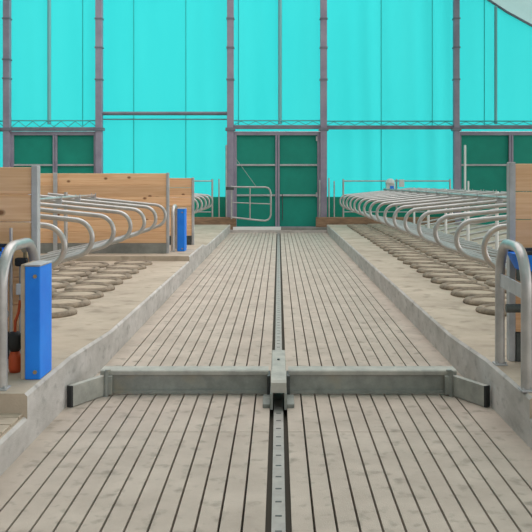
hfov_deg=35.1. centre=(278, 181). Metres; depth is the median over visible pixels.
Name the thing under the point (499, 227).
divider
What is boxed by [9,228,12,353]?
pipe
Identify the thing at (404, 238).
tyre
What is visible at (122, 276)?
tyre
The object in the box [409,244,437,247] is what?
tyre
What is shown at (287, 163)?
door
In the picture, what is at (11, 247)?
guard
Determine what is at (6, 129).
steel column
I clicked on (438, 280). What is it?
tyre
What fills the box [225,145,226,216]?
pipe
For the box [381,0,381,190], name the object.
trim
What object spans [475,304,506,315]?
tyre
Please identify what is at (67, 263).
tyre
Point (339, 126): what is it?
girder
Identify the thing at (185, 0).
trim
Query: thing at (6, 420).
floor
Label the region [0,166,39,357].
wall
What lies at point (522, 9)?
ceiling
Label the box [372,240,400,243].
tyre
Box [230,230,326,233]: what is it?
plinth
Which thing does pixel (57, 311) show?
tyre
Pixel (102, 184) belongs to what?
wall
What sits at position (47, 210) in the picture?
divider
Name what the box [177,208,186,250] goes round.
box
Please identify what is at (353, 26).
wall
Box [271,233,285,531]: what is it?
rail
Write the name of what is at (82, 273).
tyre
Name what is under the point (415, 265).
tyre
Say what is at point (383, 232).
tyre
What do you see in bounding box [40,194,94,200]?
rail
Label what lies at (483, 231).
divider
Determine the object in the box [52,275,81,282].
tyre
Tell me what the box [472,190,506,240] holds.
divider
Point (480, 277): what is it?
tyre
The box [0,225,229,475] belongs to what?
concrete platform
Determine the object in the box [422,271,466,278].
tyre
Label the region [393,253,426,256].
tyre
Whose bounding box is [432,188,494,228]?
divider
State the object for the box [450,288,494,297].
tyre
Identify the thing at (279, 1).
trim
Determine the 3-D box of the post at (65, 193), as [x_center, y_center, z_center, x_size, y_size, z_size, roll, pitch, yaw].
[-3.580,0.765,14.140,0.110,1.170,0.064,0,0,0]
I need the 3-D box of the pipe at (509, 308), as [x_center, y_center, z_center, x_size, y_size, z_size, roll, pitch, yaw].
[2.388,1.062,5.700,1.685,0.465,0.060,0,0,0]
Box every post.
[64,192,67,249]
[218,179,219,216]
[328,178,329,216]
[334,181,334,216]
[427,188,429,227]
[445,189,446,233]
[466,190,469,240]
[495,191,498,249]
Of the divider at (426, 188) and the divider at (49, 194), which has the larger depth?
the divider at (426, 188)
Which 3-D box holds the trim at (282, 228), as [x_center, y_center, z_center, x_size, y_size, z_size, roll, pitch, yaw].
[0.815,1.478,26.360,1.473,0.085,0.120,0,0,0]
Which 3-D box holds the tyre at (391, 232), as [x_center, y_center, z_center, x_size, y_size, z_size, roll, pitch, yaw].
[2.984,1.325,21.184,0.620,0.050,0.616,0,0,-31]
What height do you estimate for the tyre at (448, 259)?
0.050 m
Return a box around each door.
[11,131,94,172]
[234,131,319,226]
[460,131,531,224]
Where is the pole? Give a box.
[464,145,465,219]
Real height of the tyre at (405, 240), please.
0.050 m
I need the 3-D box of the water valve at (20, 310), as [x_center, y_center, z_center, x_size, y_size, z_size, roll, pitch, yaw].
[-1.820,0.986,5.950,0.007,0.155,0.070,0,0,0]
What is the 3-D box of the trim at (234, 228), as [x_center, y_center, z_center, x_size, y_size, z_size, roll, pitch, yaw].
[-0.674,1.472,26.360,1.504,0.095,0.120,0,0,0]
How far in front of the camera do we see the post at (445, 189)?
20.15 m
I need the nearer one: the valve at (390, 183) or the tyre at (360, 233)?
the tyre at (360, 233)
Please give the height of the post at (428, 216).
1.170 m
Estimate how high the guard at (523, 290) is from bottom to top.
0.905 m
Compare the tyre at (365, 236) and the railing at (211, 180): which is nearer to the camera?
the tyre at (365, 236)
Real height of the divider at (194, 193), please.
1.085 m
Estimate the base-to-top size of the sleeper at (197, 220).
0.388 m
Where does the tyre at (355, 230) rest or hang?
on the concrete platform at (464, 336)
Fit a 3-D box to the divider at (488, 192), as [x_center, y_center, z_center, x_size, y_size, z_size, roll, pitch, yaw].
[2.903,0.728,15.690,2.185,1.097,0.080,0,0,0]
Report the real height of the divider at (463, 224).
1.097 m
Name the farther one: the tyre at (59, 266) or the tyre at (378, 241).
the tyre at (378, 241)
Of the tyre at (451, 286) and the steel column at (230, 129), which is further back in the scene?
the steel column at (230, 129)
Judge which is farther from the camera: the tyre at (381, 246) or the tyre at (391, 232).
the tyre at (391, 232)
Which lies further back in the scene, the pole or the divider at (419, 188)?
the pole
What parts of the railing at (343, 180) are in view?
post, rail, rail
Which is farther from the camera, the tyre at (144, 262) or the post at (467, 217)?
the post at (467, 217)
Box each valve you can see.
[15,248,27,299]
[19,310,20,332]
[385,179,394,188]
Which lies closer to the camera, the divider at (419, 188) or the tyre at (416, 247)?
the tyre at (416, 247)
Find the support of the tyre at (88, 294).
on the concrete platform at (84, 342)
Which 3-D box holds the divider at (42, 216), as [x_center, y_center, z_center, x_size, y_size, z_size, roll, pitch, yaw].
[-2.963,0.734,8.823,2.065,1.085,0.080,0,0,0]
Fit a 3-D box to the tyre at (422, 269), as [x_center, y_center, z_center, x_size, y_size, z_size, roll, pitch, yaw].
[2.371,1.325,12.541,0.620,0.050,0.616,0,0,44]
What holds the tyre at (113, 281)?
on the concrete platform at (84, 342)
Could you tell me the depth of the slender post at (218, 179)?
26.64 m
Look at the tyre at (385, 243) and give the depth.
17.62 m
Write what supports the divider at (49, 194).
on the concrete platform at (84, 342)
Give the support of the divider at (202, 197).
on the concrete platform at (84, 342)
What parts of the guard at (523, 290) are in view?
foot plate, cross plate, foot plate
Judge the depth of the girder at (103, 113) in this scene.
26.93 m
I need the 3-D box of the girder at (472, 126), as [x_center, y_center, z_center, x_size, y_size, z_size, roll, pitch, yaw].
[7.200,-1.824,26.989,2.797,0.277,0.178,0,0,0]
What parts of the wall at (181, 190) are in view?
board, post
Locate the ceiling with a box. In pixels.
[492,0,531,23]
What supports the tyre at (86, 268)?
on the concrete platform at (84, 342)
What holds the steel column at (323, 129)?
on the plinth
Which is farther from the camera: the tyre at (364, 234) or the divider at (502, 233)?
the tyre at (364, 234)
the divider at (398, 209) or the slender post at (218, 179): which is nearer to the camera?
the divider at (398, 209)
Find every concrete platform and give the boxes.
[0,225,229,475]
[327,225,531,449]
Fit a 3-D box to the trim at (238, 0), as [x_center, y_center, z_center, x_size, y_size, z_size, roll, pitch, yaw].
[-1.295,-6.712,27.157,0.025,9.823,0.015,0,0,0]
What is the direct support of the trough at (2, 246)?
on the concrete platform at (84, 342)
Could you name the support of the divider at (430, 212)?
on the concrete platform at (464, 336)
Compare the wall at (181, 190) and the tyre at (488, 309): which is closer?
the tyre at (488, 309)
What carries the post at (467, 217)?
on the concrete platform at (464, 336)
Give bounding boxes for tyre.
[52,264,64,269]
[52,270,91,276]
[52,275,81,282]
[52,280,69,288]
[52,290,103,299]
[52,297,90,307]
[52,305,76,317]
[59,266,100,271]
[61,260,74,265]
[64,283,114,291]
[70,262,108,267]
[76,278,122,285]
[87,272,131,279]
[96,268,138,273]
[106,264,145,269]
[114,260,152,265]
[350,226,371,228]
[354,229,376,231]
[357,230,379,232]
[359,232,382,234]
[361,233,384,235]
[364,235,389,237]
[367,237,393,239]
[370,238,396,241]
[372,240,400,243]
[376,242,404,245]
[377,228,397,230]
[379,245,409,248]
[382,231,403,233]
[383,247,414,250]
[385,232,407,234]
[388,234,410,236]
[388,250,420,253]
[392,236,416,238]
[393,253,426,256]
[396,237,421,240]
[397,256,433,260]
[400,239,425,242]
[403,259,440,264]
[404,241,430,244]
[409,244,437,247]
[410,263,449,268]
[414,246,442,249]
[416,267,457,272]
[420,248,451,252]
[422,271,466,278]
[425,251,458,255]
[431,254,464,258]
[431,276,476,283]
[438,257,473,262]
[440,282,488,290]
[446,261,484,266]
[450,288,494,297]
[454,265,494,270]
[463,269,505,275]
[463,295,506,305]
[473,274,506,280]
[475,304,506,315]
[484,279,494,286]
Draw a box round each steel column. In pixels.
[1,0,11,166]
[93,0,104,172]
[225,0,234,216]
[319,0,328,216]
[451,0,461,224]
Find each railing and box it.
[194,179,212,216]
[342,179,450,216]
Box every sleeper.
[194,217,235,229]
[316,217,454,226]
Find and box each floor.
[0,233,531,531]
[0,414,21,435]
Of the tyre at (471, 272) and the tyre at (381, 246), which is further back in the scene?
the tyre at (381, 246)
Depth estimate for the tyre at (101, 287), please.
10.41 m
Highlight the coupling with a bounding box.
[8,300,20,372]
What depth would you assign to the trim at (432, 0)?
27.15 m
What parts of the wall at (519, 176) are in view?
post, board, board panel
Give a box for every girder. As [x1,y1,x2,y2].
[10,120,94,130]
[102,112,226,119]
[234,120,319,128]
[327,121,452,128]
[460,121,531,128]
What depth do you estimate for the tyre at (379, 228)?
22.95 m
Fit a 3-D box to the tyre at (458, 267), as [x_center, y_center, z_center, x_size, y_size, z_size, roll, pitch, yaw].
[2.993,1.325,12.858,0.616,0.050,0.620,0,0,-34]
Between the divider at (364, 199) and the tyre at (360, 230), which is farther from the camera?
the tyre at (360, 230)
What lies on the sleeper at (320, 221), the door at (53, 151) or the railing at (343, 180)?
the railing at (343, 180)
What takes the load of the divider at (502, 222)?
on the concrete platform at (464, 336)
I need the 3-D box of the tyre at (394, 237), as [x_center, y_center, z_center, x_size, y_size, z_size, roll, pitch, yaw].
[2.991,1.325,19.895,0.620,0.050,0.616,0,0,0]
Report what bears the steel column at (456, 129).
on the plinth
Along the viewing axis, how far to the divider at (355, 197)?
21.52 m
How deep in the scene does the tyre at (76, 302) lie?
9.16 m
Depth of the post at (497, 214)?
15.43 m
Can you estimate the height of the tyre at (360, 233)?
0.050 m
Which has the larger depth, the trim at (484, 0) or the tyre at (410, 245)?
the trim at (484, 0)
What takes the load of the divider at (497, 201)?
on the concrete platform at (464, 336)
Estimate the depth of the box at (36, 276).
5.41 m
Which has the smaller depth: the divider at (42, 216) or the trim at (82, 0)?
the divider at (42, 216)
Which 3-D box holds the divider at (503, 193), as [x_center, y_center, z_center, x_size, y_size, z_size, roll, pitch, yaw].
[2.903,0.728,14.520,2.185,1.097,0.080,0,0,0]
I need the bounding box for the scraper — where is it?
[67,350,489,409]
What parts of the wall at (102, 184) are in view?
post, board, post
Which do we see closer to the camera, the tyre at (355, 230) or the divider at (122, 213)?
the divider at (122, 213)
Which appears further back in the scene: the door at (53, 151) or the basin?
the door at (53, 151)
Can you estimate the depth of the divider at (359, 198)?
20.35 m
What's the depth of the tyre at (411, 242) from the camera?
17.97 m
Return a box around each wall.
[0,0,531,216]
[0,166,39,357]
[0,173,168,252]
[40,177,193,244]
[507,162,531,361]
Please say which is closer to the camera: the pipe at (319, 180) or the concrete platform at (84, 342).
the concrete platform at (84, 342)
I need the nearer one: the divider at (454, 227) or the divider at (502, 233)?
the divider at (502, 233)
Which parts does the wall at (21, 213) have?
board panel, post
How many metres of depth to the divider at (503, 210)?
9.82 m
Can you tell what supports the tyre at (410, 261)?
on the concrete platform at (464, 336)
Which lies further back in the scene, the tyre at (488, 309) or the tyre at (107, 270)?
the tyre at (107, 270)
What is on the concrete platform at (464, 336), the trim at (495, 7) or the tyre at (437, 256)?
the tyre at (437, 256)
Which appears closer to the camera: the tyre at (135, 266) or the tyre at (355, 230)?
the tyre at (135, 266)
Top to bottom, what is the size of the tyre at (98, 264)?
0.050 m
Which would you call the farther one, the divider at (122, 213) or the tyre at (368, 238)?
the tyre at (368, 238)
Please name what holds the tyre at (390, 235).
on the concrete platform at (464, 336)
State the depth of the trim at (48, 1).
27.08 m
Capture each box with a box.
[21,261,51,379]
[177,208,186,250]
[399,180,403,186]
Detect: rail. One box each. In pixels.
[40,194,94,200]
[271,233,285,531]
[383,188,506,199]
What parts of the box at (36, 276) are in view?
plate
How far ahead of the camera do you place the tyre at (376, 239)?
18.96 m
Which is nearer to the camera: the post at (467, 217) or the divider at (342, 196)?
the post at (467, 217)
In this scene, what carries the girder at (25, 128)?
attached to the steel column at (6, 129)
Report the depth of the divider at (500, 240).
16.83 m
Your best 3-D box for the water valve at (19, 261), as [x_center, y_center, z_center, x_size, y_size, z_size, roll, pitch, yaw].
[-1.810,0.651,5.950,0.085,0.359,0.070,0,0,0]
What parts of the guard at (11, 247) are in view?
foot plate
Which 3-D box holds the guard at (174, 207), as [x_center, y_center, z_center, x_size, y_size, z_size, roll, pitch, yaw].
[-1.907,0.843,15.450,0.089,0.845,0.700,0,0,0]
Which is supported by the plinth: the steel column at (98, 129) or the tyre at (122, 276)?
the steel column at (98, 129)
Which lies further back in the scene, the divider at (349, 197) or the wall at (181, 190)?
the divider at (349, 197)
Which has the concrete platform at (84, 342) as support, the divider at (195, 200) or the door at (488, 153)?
the divider at (195, 200)
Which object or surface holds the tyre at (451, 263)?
on the concrete platform at (464, 336)
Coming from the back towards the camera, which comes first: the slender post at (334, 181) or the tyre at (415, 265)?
the slender post at (334, 181)
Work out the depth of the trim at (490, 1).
27.17 m
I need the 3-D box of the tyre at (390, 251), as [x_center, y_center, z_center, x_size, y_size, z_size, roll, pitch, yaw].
[2.361,1.325,15.735,0.620,0.050,0.616,0,0,-20]
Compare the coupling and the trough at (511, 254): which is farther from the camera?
the trough at (511, 254)
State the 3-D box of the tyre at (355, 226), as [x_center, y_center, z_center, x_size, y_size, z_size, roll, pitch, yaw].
[2.365,1.325,24.062,0.620,0.050,0.616,0,0,19]
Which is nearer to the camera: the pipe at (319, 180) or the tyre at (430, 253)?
the tyre at (430, 253)
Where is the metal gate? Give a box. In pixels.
[226,159,271,221]
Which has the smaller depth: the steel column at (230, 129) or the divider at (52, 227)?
the divider at (52, 227)
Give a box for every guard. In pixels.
[0,238,38,390]
[170,204,177,251]
[492,239,531,392]
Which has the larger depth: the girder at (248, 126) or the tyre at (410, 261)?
the girder at (248, 126)
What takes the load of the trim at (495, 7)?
attached to the wall at (353, 26)
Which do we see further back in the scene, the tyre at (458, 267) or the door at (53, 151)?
the door at (53, 151)
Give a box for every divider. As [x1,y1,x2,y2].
[28,194,156,257]
[40,195,145,259]
[40,202,132,260]
[40,207,115,260]
[40,214,94,263]
[40,222,66,267]
[47,193,166,253]
[194,193,212,208]
[194,194,209,209]
[194,195,206,210]
[194,196,202,212]
[194,198,198,213]
[339,188,411,222]
[342,188,418,224]
[345,188,425,226]
[349,189,433,229]
[353,189,442,232]
[358,189,452,235]
[363,190,464,239]
[369,191,477,243]
[375,191,492,248]
[383,192,506,251]
[392,193,506,254]
[403,195,506,259]
[417,203,506,262]
[419,188,489,223]
[424,188,494,225]
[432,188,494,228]
[433,208,506,264]
[440,189,506,230]
[449,189,516,233]
[454,215,506,266]
[460,189,531,236]
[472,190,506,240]
[481,223,506,273]
[485,190,526,244]
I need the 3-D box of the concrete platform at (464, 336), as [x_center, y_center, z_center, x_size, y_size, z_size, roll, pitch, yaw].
[4.755,1.647,14.600,6.490,0.705,23.400,0,0,0]
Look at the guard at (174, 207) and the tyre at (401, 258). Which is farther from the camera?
the guard at (174, 207)
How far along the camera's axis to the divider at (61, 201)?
12.23 m
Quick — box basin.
[507,252,531,270]
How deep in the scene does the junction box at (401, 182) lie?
26.50 m
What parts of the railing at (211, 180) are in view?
rail, post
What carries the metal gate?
on the plinth
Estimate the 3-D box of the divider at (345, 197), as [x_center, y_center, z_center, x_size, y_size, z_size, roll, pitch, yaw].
[2.903,0.728,23.880,2.185,1.097,0.080,0,0,0]
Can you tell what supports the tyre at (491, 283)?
on the concrete platform at (464, 336)
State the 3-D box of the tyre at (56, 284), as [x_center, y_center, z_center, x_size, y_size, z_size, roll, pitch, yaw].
[-2.988,1.325,10.786,0.620,0.050,0.616,0,0,17]
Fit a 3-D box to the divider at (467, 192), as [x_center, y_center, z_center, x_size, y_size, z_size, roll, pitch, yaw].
[2.903,0.728,16.860,2.185,1.097,0.080,0,0,0]
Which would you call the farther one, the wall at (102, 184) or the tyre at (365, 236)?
the tyre at (365, 236)
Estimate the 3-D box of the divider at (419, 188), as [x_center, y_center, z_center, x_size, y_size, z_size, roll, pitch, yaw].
[5.237,0.728,25.040,2.185,1.097,0.080,0,0,0]
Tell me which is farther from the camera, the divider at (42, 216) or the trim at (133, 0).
the trim at (133, 0)
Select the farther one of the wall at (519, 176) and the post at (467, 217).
the post at (467, 217)
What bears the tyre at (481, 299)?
on the concrete platform at (464, 336)
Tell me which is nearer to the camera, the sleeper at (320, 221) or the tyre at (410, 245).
the tyre at (410, 245)
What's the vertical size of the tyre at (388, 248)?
0.050 m
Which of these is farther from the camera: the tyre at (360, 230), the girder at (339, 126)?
the girder at (339, 126)
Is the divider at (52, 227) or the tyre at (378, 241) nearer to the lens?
the divider at (52, 227)
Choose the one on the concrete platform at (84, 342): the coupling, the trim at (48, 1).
the coupling
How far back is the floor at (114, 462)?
5.23 m
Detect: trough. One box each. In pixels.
[0,244,6,256]
[507,248,531,280]
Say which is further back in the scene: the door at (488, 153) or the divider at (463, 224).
the door at (488, 153)
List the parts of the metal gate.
gate frame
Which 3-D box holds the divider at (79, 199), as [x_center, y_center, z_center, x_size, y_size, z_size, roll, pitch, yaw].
[-2.963,0.734,13.395,2.065,1.085,0.080,0,0,0]
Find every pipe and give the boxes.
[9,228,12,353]
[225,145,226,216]
[319,180,319,216]
[505,304,520,312]
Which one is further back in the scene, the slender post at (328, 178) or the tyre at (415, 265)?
the slender post at (328, 178)
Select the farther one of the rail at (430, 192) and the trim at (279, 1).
the trim at (279, 1)
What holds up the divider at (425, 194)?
on the concrete platform at (464, 336)
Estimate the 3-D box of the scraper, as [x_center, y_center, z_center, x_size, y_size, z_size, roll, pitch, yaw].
[0.000,1.492,6.520,2.996,0.215,1.280,0,0,0]
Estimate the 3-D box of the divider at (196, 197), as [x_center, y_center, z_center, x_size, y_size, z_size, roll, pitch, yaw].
[-2.963,0.734,21.480,2.065,1.085,0.080,0,0,0]
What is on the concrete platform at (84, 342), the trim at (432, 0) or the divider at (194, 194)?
the divider at (194, 194)
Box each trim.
[47,0,50,123]
[82,0,82,125]
[133,0,133,172]
[185,0,185,177]
[233,227,280,229]
[238,0,238,124]
[278,0,281,123]
[281,227,326,229]
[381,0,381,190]
[432,0,432,124]
[484,0,484,124]
[487,0,531,26]
[494,6,496,123]

